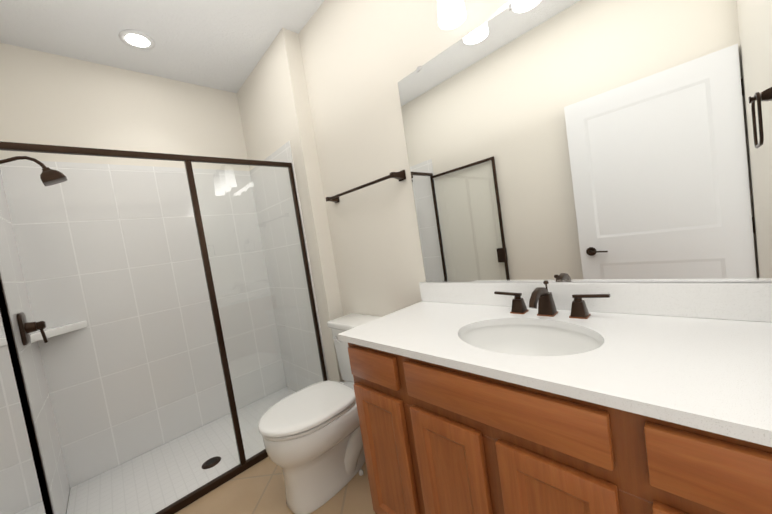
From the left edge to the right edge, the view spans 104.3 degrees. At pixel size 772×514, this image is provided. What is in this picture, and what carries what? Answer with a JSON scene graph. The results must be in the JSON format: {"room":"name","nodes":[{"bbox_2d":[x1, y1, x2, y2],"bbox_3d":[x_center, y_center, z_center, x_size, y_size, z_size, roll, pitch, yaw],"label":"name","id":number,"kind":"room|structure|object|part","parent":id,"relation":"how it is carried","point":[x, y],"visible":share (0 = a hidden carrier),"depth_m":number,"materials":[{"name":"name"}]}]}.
{"room":"bathroom","nodes":[
{"label":"bathroom","id":0,"kind":"room"},
{"bbox_2d":[0,43,249,170],"bbox_3d":[-1.602,-0.018,2.390,1.670,2.740,0.120,-12,4,-43],"label":"wall","id":1,"kind":"structure","parent":0,"point":[46,98],"depth_m":2.09,"materials":[{"name":"white paint"}]},
{"bbox_2d":[0,159,286,488],"bbox_3d":[-1.591,0.338,2.283,1.419,2.045,0.008,-12,4,-43],"label":"wall tile","id":2,"kind":"structure","parent":1,"relation":"attached to","point":[110,254],"depth_m":2.12,"materials":[{"name":"white tile"}]},
{"bbox_2d":[0,0,323,92],"bbox_3d":[-0.798,-1.506,1.143,1.790,0.100,3.216,-12,4,-43],"label":"ceiling","id":3,"kind":"structure","parent":0,"point":[224,45],"depth_m":1.87,"materials":[{"name":"white paint"}]},
{"bbox_2d":[119,30,154,49],"bbox_3d":[-1.579,-1.378,1.908,0.178,0.008,0.178,-12,4,-43],"label":"recessed light","id":4,"kind":"object","parent":3,"relation":"in","point":[135,39],"visible":1,"depth_m":1.90,"materials":[{"name":"white paint"}]},
{"bbox_2d":[175,457,374,513],"bbox_3d":[-0.377,1.298,1.302,1.790,0.100,3.216,-12,4,-43],"label":"floor","id":5,"kind":"structure","parent":0,"point":[258,488],"depth_m":1.58,"materials":[{"name":"tile"}]},
{"bbox_2d":[0,141,326,513],"bbox_3d":[-0.809,0.344,1.463,1.420,1.893,0.742,-12,4,-43],"label":"shower door","id":6,"kind":"structure","parent":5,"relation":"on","point":[24,488],"depth_m":1.39,"materials":[{"name":"clear glass"}]},
{"bbox_3d":[-1.294,0.436,0.989,0.006,1.757,0.677,-12,4,-43],"label":"door glass","id":7,"kind":"part","parent":6,"relation":"part of","materials":[{"name":"clear glass"}]},
{"bbox_3d":[-1.296,0.436,0.987,0.047,1.805,0.725,-12,4,-43],"label":"door","id":8,"kind":"part","parent":6,"relation":"part of","materials":[{"name":"clear glass"}]},
{"bbox_2d":[66,387,294,513],"bbox_3d":[-1.181,1.310,2.062,1.417,0.028,0.753,-12,4,-43],"label":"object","id":9,"kind":"structure","parent":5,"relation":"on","point":[157,479],"depth_m":1.88,"materials":[{"name":"white tile"}]},
{"bbox_2d":[202,456,220,468],"bbox_3d":[-1.098,1.290,1.887,0.108,0.006,0.108,-12,4,-43],"label":"floor drain","id":10,"kind":"object","parent":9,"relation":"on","point":[211,462],"visible":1,"depth_m":1.88,"materials":[{"name":"brown metal"}]},
{"bbox_2d":[258,313,380,513],"bbox_3d":[-0.302,0.820,1.677,0.782,0.790,0.448,-12,4,-43],"label":"toilet","id":11,"kind":"object","parent":5,"relation":"on","point":[312,440],"visible":0.83,"depth_m":1.50,"materials":[{"name":"white ceramic"}]},
{"bbox_3d":[-0.403,0.791,1.585,0.521,0.052,0.388,-12,4,-43],"label":"seat","id":12,"kind":"part","parent":11,"relation":"part of","materials":[{"name":"white ceramic"}]},
{"bbox_3d":[-0.301,0.510,1.862,0.026,0.028,0.090,-12,4,-43],"label":"lever","id":13,"kind":"part","parent":11,"relation":"part of","materials":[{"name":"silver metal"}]},
{"bbox_3d":[-0.128,0.582,1.860,0.214,0.393,0.448,-12,4,-43],"label":"tank","id":14,"kind":"part","parent":11,"relation":"part of","materials":[{"name":"white ceramic"}]},
{"bbox_2d":[338,280,771,513],"bbox_3d":[0.484,0.620,0.977,0.557,1.018,1.240,-12,4,-43],"label":"bathroom vanity","id":15,"kind":"object","parent":5,"relation":"on","point":[545,397],"visible":1,"depth_m":0.75,"materials":[{"name":"brown wood"}]},
{"bbox_2d":[494,280,610,319],"bbox_3d":[0.533,0.154,1.037,0.162,0.118,0.378,-12,4,-43],"label":"faucet","id":16,"kind":"object","parent":15,"relation":"on","point":[546,310],"depth_m":1.05,"materials":[{"name":"brown metal"}]},
{"bbox_2d":[237,28,346,381],"bbox_3d":[-0.766,-0.147,2.450,0.115,2.740,0.950,-12,4,-43],"label":"wall","id":17,"kind":"structure","parent":0,"point":[273,103],"depth_m":2.12,"materials":[{"name":"white paint"}]},
{"bbox_2d":[250,141,328,391],"bbox_3d":[-0.810,0.210,2.482,0.008,2.045,0.800,-12,4,-43],"label":"wall tile","id":18,"kind":"structure","parent":17,"relation":"attached to","point":[283,153],"depth_m":2.45,"materials":[{"name":"white tile"}]},
{"bbox_2d":[298,0,517,316],"bbox_3d":[0.051,-0.230,1.749,0.120,2.740,3.096,-12,4,-43],"label":"wall","id":19,"kind":"structure","parent":0,"point":[361,59],"depth_m":1.73,"materials":[{"name":"white paint"}]},
{"bbox_2d":[326,170,405,202],"bbox_3d":[-0.151,-0.404,1.774,0.080,0.050,0.660,-12,4,-43],"label":"rail","id":20,"kind":"object","parent":19,"relation":"attached to","point":[400,175],"visible":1,"depth_m":1.64,"materials":[{"name":"brown metal"}]},
{"bbox_2d":[437,0,465,29],"bbox_3d":[0.393,-1.098,1.007,0.146,0.335,0.638,-12,4,-43],"label":"sconce","id":21,"kind":"object","parent":19,"relation":"attached to","point":[451,14],"visible":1,"depth_m":1.17,"materials":[{"name":"white glass"}]},
{"bbox_2d":[398,0,771,281],"bbox_3d":[0.539,-0.412,1.103,0.008,1.024,1.186,-12,4,-43],"label":"wall mirror","id":22,"kind":"object","parent":19,"relation":"attached to","point":[589,140],"visible":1,"depth_m":0.96,"materials":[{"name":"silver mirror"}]},
{"bbox_3d":[-1.185,0.018,0.652,0.120,2.740,3.216,-12,4,-43],"label":"wall","id":23,"kind":"structure","parent":0,"visible":0},
{"bbox_2d":[0,170,69,513],"bbox_3d":[-1.831,0.418,1.507,0.008,2.045,0.800,-12,4,-43],"label":"wall tile","id":24,"kind":"structure","parent":23,"relation":"attached to","point":[14,284],"depth_m":1.60,"materials":[{"name":"white tile"}]},
{"bbox_2d":[17,312,47,345],"bbox_3d":[-1.826,0.368,1.557,0.080,0.178,0.125,-12,4,-43],"label":"shower valve","id":25,"kind":"object","parent":24,"relation":"attached to","point":[26,328],"visible":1,"depth_m":1.53,"materials":[{"name":"brown metal"}]},
{"bbox_2d":[0,156,66,185],"bbox_3d":[-1.806,-0.436,1.506,0.273,0.143,0.094,-12,4,-43],"label":"shower head","id":26,"kind":"object","parent":24,"relation":"attached to","point":[48,176],"visible":1,"depth_m":1.53},
{"bbox_2d":[30,321,86,342],"bbox_3d":[-1.940,0.440,1.792,0.215,0.046,0.215,-12,4,-43],"label":"shower shelf","id":27,"kind":"object","parent":23,"relation":"attached to","point":[35,336],"visible":0.98,"depth_m":1.78,"materials":[{"name":"white ceramic"}]}
]}

